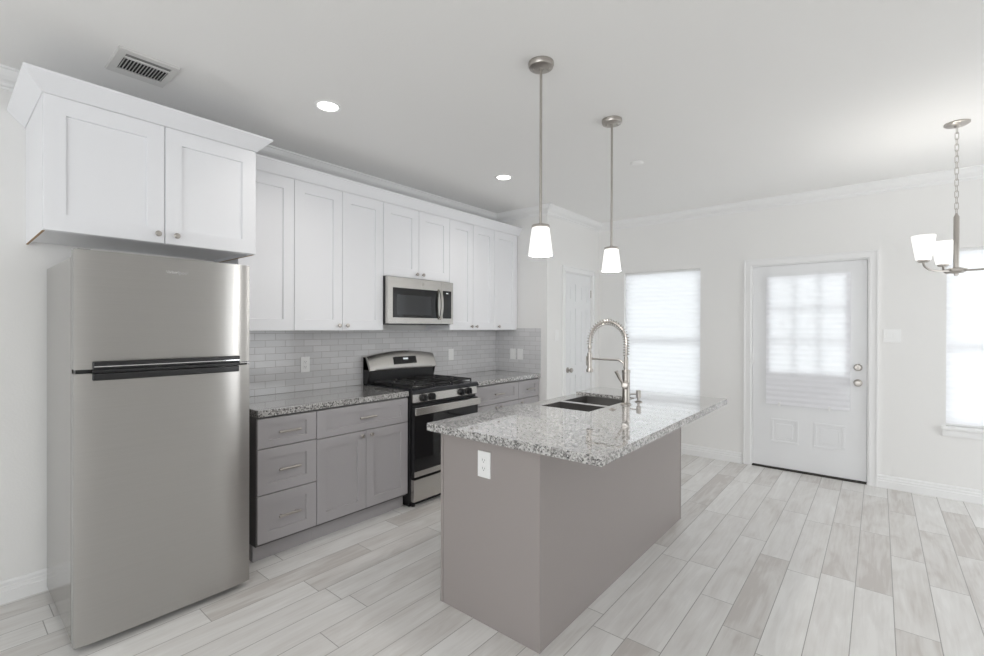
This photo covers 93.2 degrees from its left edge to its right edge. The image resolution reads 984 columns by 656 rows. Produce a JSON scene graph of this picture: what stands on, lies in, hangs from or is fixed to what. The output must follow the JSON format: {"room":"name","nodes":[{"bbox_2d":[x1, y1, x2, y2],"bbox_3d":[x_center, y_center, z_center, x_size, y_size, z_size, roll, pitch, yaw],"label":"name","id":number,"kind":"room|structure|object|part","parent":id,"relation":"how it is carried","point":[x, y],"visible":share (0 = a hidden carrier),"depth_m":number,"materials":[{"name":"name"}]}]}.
{"room":"kitchen","nodes":[
{"label":"kitchen","id":0,"kind":"room"},
{"bbox_2d":[0,89,495,580],"bbox_3d":[-1.986,0.043,3.071,0.120,2.708,8.897,0,0,40],"label":"wall","id":1,"kind":"structure","parent":0,"point":[23,267],"depth_m":2.42,"materials":[{"name":"white paint"}]},
{"bbox_2d":[0,568,47,604],"bbox_3d":[-3.319,1.342,1.367,0.018,0.112,4.570,0,0,40],"label":"baseboard","id":2,"kind":"structure","parent":1,"relation":"attached to","point":[25,585],"depth_m":2.42,"materials":[{"name":"white paint"}]},
{"bbox_2d":[26,92,255,262],"bbox_3d":[-1.906,-0.742,2.585,0.617,0.607,0.914,0,0,40],"label":"upper cabinet","id":3,"kind":"object","parent":1,"relation":"attached to","point":[99,178],"visible":0.98,"depth_m":2.34,"materials":[{"name":"white paint"}]},
{"bbox_3d":[-1.844,-0.742,2.236,0.020,0.604,0.454,0,0,40],"label":"door","id":4,"kind":"part","parent":3,"relation":"part of","materials":[{"name":"white paint"}]},
{"bbox_2d":[7,62,272,152],"bbox_3d":[-1.890,-1.085,2.571,0.657,0.077,1.051,0,0,40],"label":"crown molding","id":5,"kind":"structure","parent":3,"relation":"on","point":[32,80],"depth_m":2.25,"materials":[{"name":"white paint"}]},
{"bbox_3d":[-1.701,-0.484,2.372,0.028,0.029,0.029,0,0,40],"label":"knob","id":6,"kind":"part","parent":3,"relation":"part of","materials":[{"name":"silver metal"}]},
{"bbox_3d":[-1.649,-0.484,2.435,0.028,0.029,0.029,0,0,40],"label":"knob","id":7,"kind":"part","parent":3,"relation":"part of","materials":[{"name":"silver metal"}]},
{"bbox_3d":[-1.552,-0.742,2.588,0.020,0.604,0.454,0,0,40],"label":"door","id":8,"kind":"part","parent":3,"relation":"part of","materials":[{"name":"white paint"}]},
{"bbox_2d":[220,170,293,330],"bbox_3d":[-1.596,-0.509,3.163,0.357,1.044,0.368,0,0,40],"label":"upper cabinet","id":9,"kind":"object","parent":1,"relation":"attached to","point":[271,300],"visible":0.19,"depth_m":3.10,"materials":[{"name":"white paint"}]},
{"bbox_2d":[301,357,309,371],"bbox_3d":[-1.448,0.278,3.608,0.008,0.118,0.074,0,0,40],"label":"wall outlet","id":10,"kind":"object","parent":1,"relation":"attached to","point":[305,361],"visible":1,"depth_m":3.60,"materials":[{"name":"white plastic"}]},
{"bbox_2d":[293,179,382,330],"bbox_3d":[-1.238,-0.509,3.593,0.357,1.044,0.749,0,0,40],"label":"upper cabinet","id":11,"kind":"object","parent":1,"relation":"attached to","point":[338,235],"visible":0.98,"depth_m":3.46,"materials":[{"name":"white paint"}]},
{"bbox_3d":[-1.250,-0.508,3.359,0.020,1.042,0.371,0,0,40],"label":"door","id":12,"kind":"part","parent":11,"relation":"part of","materials":[{"name":"white paint"}]},
{"bbox_3d":[-1.011,-0.509,3.648,0.020,1.042,0.371,0,0,40],"label":"door","id":13,"kind":"part","parent":11,"relation":"part of","materials":[{"name":"white paint"}]},
{"bbox_2d":[256,154,521,235],"bbox_3d":[-0.607,-1.073,4.079,0.045,0.084,2.892,0,0,40],"label":"board","id":14,"kind":"object","parent":11,"relation":"attached to","point":[263,163],"visible":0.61,"depth_m":3.66,"materials":[{"name":"white paint"}]},
{"bbox_2d":[247,330,495,396],"bbox_3d":[-0.904,0.247,4.275,0.008,0.469,2.972,0,0,40],"label":"backsplash","id":15,"kind":"structure","parent":1,"relation":"attached to","point":[336,356],"depth_m":3.86,"materials":[{"name":"tile"}]},
{"bbox_2d":[383,202,449,281],"bbox_3d":[-0.756,-0.733,4.173,0.357,0.598,0.759,0,0,40],"label":"upper cabinet","id":16,"kind":"object","parent":1,"relation":"attached to","point":[415,243],"visible":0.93,"depth_m":4.03,"materials":[{"name":"white paint"}]},
{"bbox_3d":[-0.769,-0.732,3.938,0.020,0.596,0.376,0,0,40],"label":"door","id":17,"kind":"part","parent":16,"relation":"part of","materials":[{"name":"white paint"}]},
{"bbox_2d":[383,276,452,324],"bbox_3d":[-0.731,-0.231,4.149,0.413,0.396,0.750,0,0,40],"label":"microwave","id":18,"kind":"object","parent":16,"relation":"attached to","point":[406,301],"visible":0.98,"depth_m":3.99,"materials":[{"name":"silver metal"}]},
{"bbox_3d":[-0.459,-0.218,4.185,0.042,0.275,0.026,0,0,40],"label":"handle","id":19,"kind":"part","parent":18,"relation":"part of","materials":[{"name":"metal"}]},
{"bbox_3d":[-0.421,-0.234,4.282,0.028,0.382,0.151,0,0,40],"label":"control panel","id":20,"kind":"part","parent":18,"relation":"part of","materials":[{"name":"metal"}]},
{"bbox_3d":[-0.526,-0.732,4.230,0.020,0.596,0.376,0,0,40],"label":"door","id":21,"kind":"part","parent":16,"relation":"part of","materials":[{"name":"white paint"}]},
{"bbox_2d":[448,349,453,359],"bbox_3d":[-0.425,0.269,4.839,0.008,0.118,0.074,0,0,40],"label":"light switch","id":22,"kind":"object","parent":1,"relation":"attached to","point":[450,351],"visible":1,"depth_m":4.83,"materials":[{"name":"white plastic"}]},
{"bbox_2d":[426,219,493,329],"bbox_3d":[-0.303,-0.510,4.720,0.357,1.044,0.658,0,0,40],"label":"upper cabinet","id":23,"kind":"object","parent":1,"relation":"attached to","point":[471,247],"visible":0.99,"depth_m":4.59,"materials":[{"name":"white paint"}]},
{"bbox_3d":[-0.300,-0.509,4.503,0.020,1.042,0.326,0,0,40],"label":"door","id":24,"kind":"part","parent":23,"relation":"part of","materials":[{"name":"white paint"}]},
{"bbox_3d":[-0.090,-0.509,4.757,0.020,1.042,0.326,0,0,40],"label":"door","id":25,"kind":"part","parent":23,"relation":"part of","materials":[{"name":"white paint"}]},
{"bbox_2d":[0,64,983,231],"bbox_3d":[-0.079,-1.259,3.125,10.838,0.094,4.649,0,0,-14],"label":"trim","id":26,"kind":"structure","parent":1,"relation":"attached to","point":[8,75],"depth_m":4.36,"materials":[{"name":"white paint"}]},
{"bbox_2d":[494,230,516,329],"bbox_3d":[0.045,-0.510,5.139,0.357,1.044,0.430,0,0,40],"label":"upper cabinet","id":27,"kind":"object","parent":1,"relation":"attached to","point":[505,245],"depth_m":5.04,"materials":[{"name":"white paint"}]},
{"bbox_3d":[0.152,-0.510,5.305,0.309,1.044,0.037,0,0,40],"label":"cabinet filler","id":28,"kind":"part","parent":27,"relation":"part of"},
{"bbox_2d":[0,0,983,222],"bbox_3d":[0.487,-1.344,0.938,6.640,0.110,9.017,0,0,40],"label":"ceiling","id":29,"kind":"structure","parent":0,"point":[720,102],"depth_m":2.48,"materials":[{"name":"white paint"}]},
{"bbox_2d":[104,45,180,87],"bbox_3d":[-1.752,-1.302,2.333,0.294,0.011,0.249,0,0,40],"label":"ceiling vent","id":30,"kind":"object","parent":29,"relation":"in","point":[125,61],"visible":1,"depth_m":2.32,"materials":[{"name":"white metal"}]},
{"bbox_3d":[-1.679,-1.302,2.278,0.031,0.002,0.182,0,0,40],"label":"damper plate","id":31,"kind":"part","parent":30,"relation":"part of","materials":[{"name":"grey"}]},
{"bbox_2d":[314,100,340,112],"bbox_3d":[-0.964,-1.303,2.733,0.150,0.008,0.150,0,0,40],"label":"recessed light","id":32,"kind":"object","parent":29,"relation":"in","point":[325,105],"visible":1,"depth_m":2.73,"materials":[{"name":"white plastic"}]},
{"bbox_2d":[495,174,511,180],"bbox_3d":[0.101,-1.304,4.019,0.150,0.008,0.150,0,0,40],"label":"recessed light","id":33,"kind":"object","parent":29,"relation":"in","point":[503,177],"visible":1,"depth_m":4.02,"materials":[{"name":"white plastic"}]},
{"bbox_2d":[528,56,553,256],"bbox_3d":[0.239,-0.831,2.284,0.124,0.943,0.124,0,0,40],"label":"pendant light","id":34,"kind":"object","parent":29,"relation":"hanging from","point":[540,240],"visible":1,"depth_m":2.26,"materials":[{"name":"white glass"}]},
{"bbox_3d":[0.239,-0.890,2.284,0.013,0.761,0.013,0,0,40],"label":"rod","id":35,"kind":"part","parent":34,"relation":"part of","materials":[{"name":"silver metal"}]},
{"bbox_3d":[0.238,-0.427,2.285,0.119,0.136,0.119,0,0,40],"label":"lamp shade","id":36,"kind":"part","parent":34,"relation":"part of","materials":[{"name":"white glass"}]},
{"bbox_2d":[602,116,621,271],"bbox_3d":[0.748,-0.831,2.908,0.124,0.943,0.124,0,0,40],"label":"pendant light","id":37,"kind":"object","parent":29,"relation":"hanging from","point":[611,258],"visible":1,"depth_m":2.88,"materials":[{"name":"white glass"}]},
{"bbox_3d":[0.748,-0.891,2.908,0.013,0.761,0.013,0,0,40],"label":"rod","id":38,"kind":"part","parent":37,"relation":"part of","materials":[{"name":"silver metal"}]},
{"bbox_3d":[0.747,-0.427,2.909,0.119,0.136,0.119,0,0,40],"label":"lamp shade","id":39,"kind":"part","parent":37,"relation":"part of","materials":[{"name":"white glass"}]},
{"bbox_2d":[911,119,983,275],"bbox_3d":[2.972,-0.815,2.950,0.485,0.965,0.474,0,0,40],"label":"chandelier","id":40,"kind":"object","parent":29,"relation":"hanging from","point":[925,246],"visible":1,"depth_m":2.93,"materials":[{"name":"white glass"}]},
{"bbox_2d":[917,260,929,262],"bbox_3d":[2.717,-0.424,2.932,0.060,0.014,0.060,0,0,40],"label":"socket","id":41,"kind":"object","parent":40,"relation":"attached to","point":[919,261],"depth_m":2.92,"materials":[{"name":"silver metal"}]},
{"bbox_3d":[2.718,-0.508,2.932,0.120,0.153,0.120,0,0,40],"label":"lamp shade","id":42,"kind":"part","parent":40,"relation":"part of","materials":[{"name":"white glass"}]},
{"bbox_3d":[2.807,-0.390,2.935,0.191,0.065,0.012,0,0,-2],"label":"arm","id":43,"kind":"part","parent":40,"relation":"part of","materials":[{"name":"silver metal"}]},
{"bbox_2d":[937,264,948,266],"bbox_3d":[3.033,-0.424,3.129,0.060,0.014,0.060,0,0,40],"label":"socket","id":44,"kind":"object","parent":40,"relation":"attached to","point":[939,265],"depth_m":3.12,"materials":[{"name":"silver metal"}]},
{"bbox_3d":[3.034,-0.508,3.129,0.120,0.153,0.120,0,0,40],"label":"lamp shade","id":45,"kind":"part","parent":40,"relation":"part of","materials":[{"name":"white glass"}]},
{"bbox_3d":[2.933,-0.555,2.939,0.028,0.350,0.028,0,0,40],"label":"stem","id":46,"kind":"part","parent":40,"relation":"part of","materials":[{"name":"silver metal"}]},
{"bbox_3d":[2.934,-0.995,2.938,0.018,0.566,0.012,0,0,10],"label":"chain","id":47,"kind":"part","parent":40,"relation":"part of","materials":[{"name":"silver metal"}]},
{"bbox_3d":[2.999,-0.389,2.833,0.012,0.065,0.191,0,0,-32],"label":"arm","id":48,"kind":"part","parent":40,"relation":"part of","materials":[{"name":"silver metal"}]},
{"bbox_2d":[0,454,983,655],"bbox_3d":[0.480,1.459,0.946,6.640,0.100,9.017,0,0,40],"label":"floor","id":49,"kind":"structure","parent":0,"point":[757,560],"depth_m":2.47,"materials":[{"name":"grey wood"}]},
{"bbox_2d":[47,248,249,648],"bbox_3d":[-1.820,0.525,2.480,0.780,1.747,0.720,0,0,40],"label":"refrigerator","id":50,"kind":"object","parent":49,"relation":"on","point":[148,356],"visible":1,"depth_m":2.19,"materials":[{"name":"metal"}]},
{"bbox_3d":[-1.548,0.780,2.254,0.024,1.170,0.720,0,0,40],"label":"fridge door","id":51,"kind":"part","parent":50,"relation":"part of","materials":[{"name":"metal"}]},
{"bbox_3d":[-1.545,-0.082,2.251,0.024,0.518,0.720,0,0,40],"label":"freezer door","id":52,"kind":"part","parent":50,"relation":"part of","materials":[{"name":"metal"}]},
{"bbox_3d":[-1.534,0.211,2.240,0.020,0.032,0.600,0,0,40],"label":"door handle","id":53,"kind":"part","parent":50,"relation":"part of","materials":[{"name":"black plastic"}]},
{"bbox_3d":[-1.531,0.160,2.238,0.027,0.034,0.600,0,0,40],"label":"door handle","id":54,"kind":"part","parent":50,"relation":"part of","materials":[{"name":"black plastic"}]},
{"bbox_2d":[249,410,315,562],"bbox_3d":[-1.486,0.961,3.072,0.651,0.873,0.377,0,0,40],"label":"base cabinet","id":55,"kind":"object","parent":49,"relation":"on","point":[282,448],"visible":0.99,"depth_m":2.86,"materials":[{"name":"grey wood"}]},
{"bbox_3d":[-1.271,1.139,2.894,0.020,0.285,0.374,0,0,40],"label":"drawer","id":56,"kind":"part","parent":55,"relation":"part of","materials":[{"name":"grey paint"}]},
{"bbox_3d":[-1.270,0.856,2.893,0.020,0.271,0.374,0,0,40],"label":"drawer","id":57,"kind":"part","parent":55,"relation":"part of","materials":[{"name":"grey paint"}]},
{"bbox_3d":[-1.270,0.627,2.893,0.020,0.177,0.374,0,0,40],"label":"drawer","id":58,"kind":"part","parent":55,"relation":"part of","materials":[{"name":"grey paint"}]},
{"bbox_3d":[-1.250,1.139,2.876,0.036,0.015,0.135,0,0,40],"label":"handle","id":59,"kind":"part","parent":55,"relation":"part of","materials":[{"name":"silver metal"}]},
{"bbox_3d":[-1.249,0.856,2.876,0.036,0.015,0.135,0,0,40],"label":"handle","id":60,"kind":"part","parent":55,"relation":"part of","materials":[{"name":"silver metal"}]},
{"bbox_3d":[-1.248,0.627,2.875,0.036,0.015,0.135,0,0,40],"label":"handle","id":61,"kind":"part","parent":55,"relation":"part of","materials":[{"name":"silver metal"}]},
{"bbox_2d":[312,397,407,539],"bbox_3d":[-1.121,0.961,3.512,0.651,0.873,0.763,0,0,40],"label":"base cabinet","id":62,"kind":"object","parent":49,"relation":"on","point":[362,448],"visible":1,"depth_m":3.29,"materials":[{"name":"grey wood"}]},
{"bbox_2d":[249,385,408,417],"bbox_3d":[-1.251,0.504,3.373,0.626,0.040,1.142,0,0,40],"label":"countertop","id":63,"kind":"structure","parent":62,"relation":"on","point":[300,401],"depth_m":3.23,"materials":[{"name":"stone"}]},
{"bbox_3d":[-1.028,1.004,3.185,0.020,0.555,0.376,0,0,40],"label":"door","id":64,"kind":"part","parent":62,"relation":"part of","materials":[{"name":"grey paint"}]},
{"bbox_3d":[-0.905,0.629,3.332,0.020,0.183,0.760,0,0,40],"label":"drawer","id":65,"kind":"part","parent":62,"relation":"part of","materials":[{"name":"grey paint"}]},
{"bbox_3d":[-0.883,0.630,3.314,0.036,0.015,0.135,0,0,40],"label":"handle","id":66,"kind":"part","parent":62,"relation":"part of","materials":[{"name":"silver metal"}]},
{"bbox_3d":[-0.784,1.003,3.479,0.020,0.555,0.380,0,0,40],"label":"door","id":67,"kind":"part","parent":62,"relation":"part of","materials":[{"name":"grey paint"}]},
{"bbox_2d":[363,350,480,506],"bbox_3d":[-0.602,0.800,4.081,0.685,1.194,0.762,0,0,40],"label":"gas range","id":68,"kind":"object","parent":49,"relation":"on","point":[432,397],"visible":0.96,"depth_m":3.83,"materials":[{"name":"silver metal"}]},
{"bbox_3d":[-0.824,0.285,4.265,0.096,0.164,0.762,0,0,40],"label":"panel","id":69,"kind":"part","parent":68,"relation":"part of","materials":[{"name":"metal"}]},
{"bbox_3d":[-0.788,0.284,4.247,0.027,0.066,0.252,0,0,40],"label":"clock panel","id":70,"kind":"part","parent":68,"relation":"part of","materials":[{"name":"black glass"}]},
{"bbox_2d":[363,380,477,394],"bbox_3d":[-0.614,0.492,4.090,0.652,0.037,0.762,0,0,40],"label":"cooktop","id":71,"kind":"object","parent":68,"relation":"in","point":[456,385],"depth_m":3.88,"materials":[{"name":"black metal"}]},
{"bbox_3d":[-0.532,0.546,3.675,0.035,0.062,0.061,0,0,40],"label":"knob","id":72,"kind":"part","parent":68,"relation":"part of","materials":[{"name":"black plastic"}]},
{"bbox_3d":[-0.378,1.260,3.894,0.040,0.173,0.750,0,0,40],"label":"storage drawer","id":73,"kind":"part","parent":68,"relation":"part of","materials":[{"name":"metal"}]},
{"bbox_3d":[-0.476,0.546,3.743,0.035,0.062,0.061,0,0,40],"label":"knob","id":74,"kind":"part","parent":68,"relation":"part of","materials":[{"name":"black plastic"}]},
{"bbox_3d":[-0.378,0.881,3.894,0.036,0.549,0.738,0,0,40],"label":"oven door","id":75,"kind":"part","parent":68,"relation":"part of","materials":[{"name":"black glass"}]},
{"bbox_3d":[-0.363,0.885,3.882,0.003,0.453,0.734,0,0,40],"label":"oven glass","id":76,"kind":"part","parent":68,"relation":"part of","materials":[{"name":"black glass"}]},
{"bbox_3d":[-0.351,0.642,3.873,0.024,0.059,0.756,0,0,40],"label":"handle","id":77,"kind":"part","parent":68,"relation":"part of","materials":[{"name":"metal"}]},
{"bbox_2d":[475,381,517,411],"bbox_3d":[-0.166,0.960,4.662,0.651,0.873,0.664,0,0,40],"label":"base cabinet","id":78,"kind":"object","parent":49,"relation":"on","point":[493,396],"visible":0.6,"depth_m":4.47,"materials":[{"name":"grey wood"}]},
{"bbox_3d":[-0.057,1.001,4.355,0.020,0.559,0.328,0,0,40],"label":"door","id":79,"kind":"part","parent":78,"relation":"part of","materials":[{"name":"grey paint"}]},
{"bbox_2d":[446,370,540,385],"bbox_3d":[-0.052,0.503,4.817,0.626,0.040,1.050,0,0,40],"label":"countertop","id":80,"kind":"structure","parent":78,"relation":"on","point":[493,376],"depth_m":4.79,"materials":[{"name":"stone"}]},
{"bbox_3d":[0.156,1.001,4.611,0.020,0.559,0.328,0,0,40],"label":"door","id":81,"kind":"part","parent":78,"relation":"part of","materials":[{"name":"grey paint"}]},
{"bbox_2d":[517,378,538,403],"bbox_3d":[0.165,0.960,5.060,0.651,0.873,0.369,0,0,40],"label":"base cabinet","id":82,"kind":"object","parent":49,"relation":"on","point":[528,389],"visible":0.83,"depth_m":4.87,"materials":[{"name":"grey wood"}]},
{"bbox_3d":[0.380,1.000,4.881,0.020,0.559,0.366,0,0,40],"label":"door","id":83,"kind":"part","parent":82,"relation":"part of","materials":[{"name":"grey paint"}]},
{"bbox_2d":[441,428,680,653],"bbox_3d":[0.567,0.967,2.919,0.612,0.873,1.867,0,0,40],"label":"kitchen island","id":84,"kind":"object","parent":49,"relation":"on","point":[527,548],"visible":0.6,"depth_m":2.25,"materials":[{"name":"grey paint"}]},
{"bbox_3d":[-0.251,0.966,2.400,0.017,0.873,0.022,0,0,40],"label":"corner trim","id":85,"kind":"part","parent":84,"relation":"part of","materials":[{"name":"grey paint"}]},
{"bbox_2d":[478,450,490,478],"bbox_3d":[-0.038,0.644,2.206,0.078,0.124,0.008,0,0,40],"label":"wall outlet","id":86,"kind":"object","parent":84,"relation":"attached to","point":[484,458],"visible":1,"depth_m":2.20,"materials":[{"name":"white plastic"}]},
{"bbox_2d":[481,457,485,463],"bbox_3d":[-0.039,0.625,2.204,0.034,0.029,0.002,0,0,40],"label":"socket","id":87,"kind":"object","parent":86,"relation":"attached to","point":[483,459],"depth_m":2.20,"materials":[{"name":"grey plastic"}]},
{"bbox_2d":[481,465,485,471],"bbox_3d":[-0.040,0.664,2.204,0.034,0.029,0.002,0,0,40],"label":"socket","id":88,"kind":"object","parent":86,"relation":"attached to","point":[483,467],"depth_m":2.20,"materials":[{"name":"grey plastic"}]},
{"bbox_3d":[-0.021,0.967,2.210,0.578,0.873,0.019,0,0,40],"label":"panel","id":89,"kind":"part","parent":84,"relation":"part of","materials":[{"name":"grey paint"}]},
{"bbox_3d":[0.206,0.968,2.018,0.016,0.873,0.020,0,0,40],"label":"corner trim","id":90,"kind":"part","parent":84,"relation":"part of","materials":[{"name":"grey paint"}]},
{"bbox_2d":[427,387,726,466],"bbox_3d":[0.657,0.510,2.843,0.986,0.040,1.931,0,0,40],"label":"island countertop","id":91,"kind":"structure","parent":84,"relation":"on","point":[599,437],"depth_m":2.37,"materials":[{"name":"stone"}]},
{"bbox_2d":[530,394,621,411],"bbox_3d":[0.606,0.623,3.181,0.500,0.231,0.710,0,0,40],"label":"sink","id":92,"kind":"object","parent":91,"relation":"in","point":[587,403],"visible":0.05,"depth_m":3.28,"materials":[{"name":"grey metal"}]},
{"bbox_3d":[0.519,0.620,3.008,0.375,0.218,0.299,0,0,40],"label":"bowl","id":93,"kind":"part","parent":92,"relation":"part of","materials":[{"name":"grey metal"}]},
{"bbox_3d":[0.750,0.620,3.286,0.375,0.218,0.330,0,0,40],"label":"bowl","id":94,"kind":"part","parent":92,"relation":"part of","materials":[{"name":"grey metal"}]},
{"bbox_2d":[586,319,630,404],"bbox_3d":[0.752,0.212,3.063,0.324,0.554,0.129,0,0,40],"label":"faucet","id":95,"kind":"object","parent":91,"relation":"on","point":[625,381],"visible":1,"depth_m":3.01,"materials":[{"name":"silver metal"}]},
{"bbox_3d":[0.756,0.227,3.099,0.273,0.062,0.041,0,0,40],"label":"holder arm","id":96,"kind":"part","parent":95,"relation":"part of","materials":[{"name":"silver metal"}]},
{"bbox_3d":[0.809,0.310,2.961,0.060,0.089,0.023,0,0,5],"label":"lever","id":97,"kind":"part","parent":95,"relation":"part of","materials":[{"name":"silver metal"}]},
{"bbox_2d":[630,390,641,402],"bbox_3d":[0.967,0.451,3.121,0.082,0.078,0.048,0,0,40],"label":"soap dispenser","id":98,"kind":"object","parent":91,"relation":"on","point":[638,392],"visible":0.99,"depth_m":3.10,"materials":[{"name":"silver metal"}]},
{"bbox_3d":[0.794,0.968,2.733,0.019,0.873,1.831,0,0,40],"label":"panel","id":99,"kind":"part","parent":84,"relation":"part of","materials":[{"name":"grey paint"}]},
{"bbox_3d":[1.388,0.968,3.440,0.016,0.873,0.016,0,0,40],"label":"corner trim","id":100,"kind":"part","parent":84,"relation":"part of","materials":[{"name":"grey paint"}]},
{"bbox_2d":[499,216,538,377],"bbox_3d":[0.308,0.043,5.265,0.606,2.708,0.100,0,0,40],"label":"wall","id":101,"kind":"structure","parent":0,"point":[527,266],"depth_m":5.14,"materials":[{"name":"white paint"}]},
{"bbox_2d":[510,349,515,358],"bbox_3d":[0.235,0.285,5.246,0.074,0.118,0.008,0,0,40],"label":"light switch","id":102,"kind":"object","parent":101,"relation":"attached to","point":[512,351],"visible":1,"depth_m":5.24,"materials":[{"name":"white plastic"}]},
{"bbox_2d":[496,328,540,373],"bbox_3d":[0.286,0.239,5.214,0.621,0.488,0.008,0,0,40],"label":"backsplash","id":103,"kind":"structure","parent":101,"relation":"attached to","point":[527,339],"depth_m":5.18,"materials":[{"name":"tile"}]},
{"bbox_2d":[517,349,522,359],"bbox_3d":[0.312,0.285,5.181,0.074,0.118,0.008,0,0,40],"label":"light switch","id":104,"kind":"object","parent":101,"relation":"attached to","point":[519,351],"visible":1,"depth_m":5.17,"materials":[{"name":"white plastic"}]},
{"bbox_2d":[539,215,598,400],"bbox_3d":[0.929,0.044,5.461,0.100,2.708,1.195,0,0,40],"label":"wall","id":105,"kind":"structure","parent":0,"point":[573,245],"depth_m":5.13,"materials":[{"name":"white paint"}]},
{"bbox_2d":[566,273,590,395],"bbox_3d":[1.030,0.375,5.491,0.101,2.022,0.612,0,0,40],"label":"door","id":106,"kind":"structure","parent":105,"relation":"in","point":[578,293],"depth_m":5.48,"materials":[{"name":"white paint"}]},
{"bbox_3d":[0.887,0.473,5.292,0.066,0.064,0.064,0,0,40],"label":"knob","id":107,"kind":"part","parent":106,"relation":"part of","materials":[{"name":"silver metal"}]},
{"bbox_2d":[562,265,594,395],"bbox_3d":[0.989,0.343,5.519,0.120,2.110,0.755,0,0,40],"label":"trim","id":108,"kind":"structure","parent":105,"relation":"attached to","point":[565,269],"depth_m":5.38,"materials":[{"name":"white paint"}]},
{"bbox_2d":[598,179,983,489],"bbox_3d":[3.362,0.053,4.314,6.520,2.708,0.150,0,0,40],"label":"wall","id":109,"kind":"structure","parent":0,"point":[912,297],"depth_m":4.20,"materials":[{"name":"white paint"}]},
{"bbox_2d":[626,268,699,395],"bbox_3d":[1.977,0.066,5.424,0.871,1.466,0.036,0,0,40],"label":"window shade","id":110,"kind":"object","parent":109,"relation":"attached to","point":[663,307],"visible":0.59,"depth_m":5.40,"materials":[{"name":"white fabric"}]},
{"bbox_3d":[1.979,-0.655,5.422,0.871,0.024,0.036,0,0,40],"label":"head rail","id":111,"kind":"part","parent":110,"relation":"part of","materials":[{"name":"white plastic"}]},
{"bbox_2d":[681,443,741,463],"bbox_3d":[1.933,1.345,5.317,1.637,0.112,0.135,0,0,40],"label":"baseboard","id":112,"kind":"structure","parent":109,"relation":"attached to","point":[718,454],"depth_m":5.02,"materials":[{"name":"white paint"}]},
{"bbox_2d":[751,259,867,481],"bbox_3d":[3.027,0.381,4.496,0.932,2.018,0.110,0,0,40],"label":"door","id":113,"kind":"structure","parent":109,"relation":"in","point":[822,441],"depth_m":4.45,"materials":[{"name":"white paint"}]},
{"bbox_2d":[766,272,850,410],"bbox_3d":[3.028,0.129,4.484,0.673,1.290,0.016,0,0,40],"label":"door shade","id":114,"kind":"object","parent":113,"relation":"attached to","point":[808,316],"visible":1,"depth_m":4.47,"materials":[{"name":"white fabric"}]},
{"bbox_3d":[3.321,0.495,4.224,0.066,0.066,0.066,0,0,40],"label":"knob","id":115,"kind":"part","parent":113,"relation":"part of","materials":[{"name":"silver metal"}]},
{"bbox_2d":[752,463,866,483],"bbox_3d":[3.074,1.399,4.552,0.920,0.014,0.154,0,0,40],"label":"threshold","id":116,"kind":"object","parent":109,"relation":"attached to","point":[754,464],"depth_m":4.47,"materials":[{"name":"brown metal"}]},
{"bbox_2d":[743,249,878,486],"bbox_3d":[3.072,0.349,4.543,1.074,2.113,0.170,0,0,40],"label":"trim","id":117,"kind":"structure","parent":109,"relation":"attached to","point":[872,256],"depth_m":4.21,"materials":[{"name":"white paint"}]},
{"bbox_2d":[883,329,900,342],"bbox_3d":[3.512,0.063,4.087,0.118,0.118,0.008,0,0,40],"label":"light switch","id":118,"kind":"object","parent":109,"relation":"attached to","point":[889,335],"visible":1,"depth_m":4.08,"materials":[{"name":"white plastic"}]},
{"bbox_2d":[878,474,983,504],"bbox_3d":[4.576,1.357,3.197,2.975,0.112,0.018,0,0,40],"label":"baseboard","id":119,"kind":"structure","parent":109,"relation":"attached to","point":[976,496],"depth_m":3.92,"materials":[{"name":"white paint"}]},
{"bbox_2d":[941,276,983,439],"bbox_3d":[4.150,0.116,3.634,0.937,1.554,0.180,0,0,40],"label":"window","id":120,"kind":"structure","parent":109,"relation":"in","point":[960,432],"depth_m":3.80,"materials":[{"name":"white plastic"}]},
{"bbox_3d":[4.133,0.823,3.616,0.937,0.021,0.130,0,0,40],"label":"sill","id":121,"kind":"part","parent":120,"relation":"part of","materials":[{"name":"white paint"}]},
{"bbox_2d":[946,247,983,427],"bbox_3d":[4.144,0.073,3.625,0.871,1.468,0.036,0,0,40],"label":"window shade","id":122,"kind":"object","parent":120,"relation":"attached to","point":[965,291],"visible":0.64,"depth_m":3.83,"materials":[{"name":"white fabric"}]},
{"bbox_3d":[4.142,0.799,3.628,0.869,0.016,0.022,0,0,40],"label":"rail","id":123,"kind":"part","parent":122,"relation":"part of","materials":[{"name":"white plastic"}]},
{"bbox_3d":[4.145,-0.649,3.623,0.871,0.024,0.036,0,0,40],"label":"head rail","id":124,"kind":"part","parent":122,"relation":"part of","materials":[{"name":"white plastic"}]}
]}

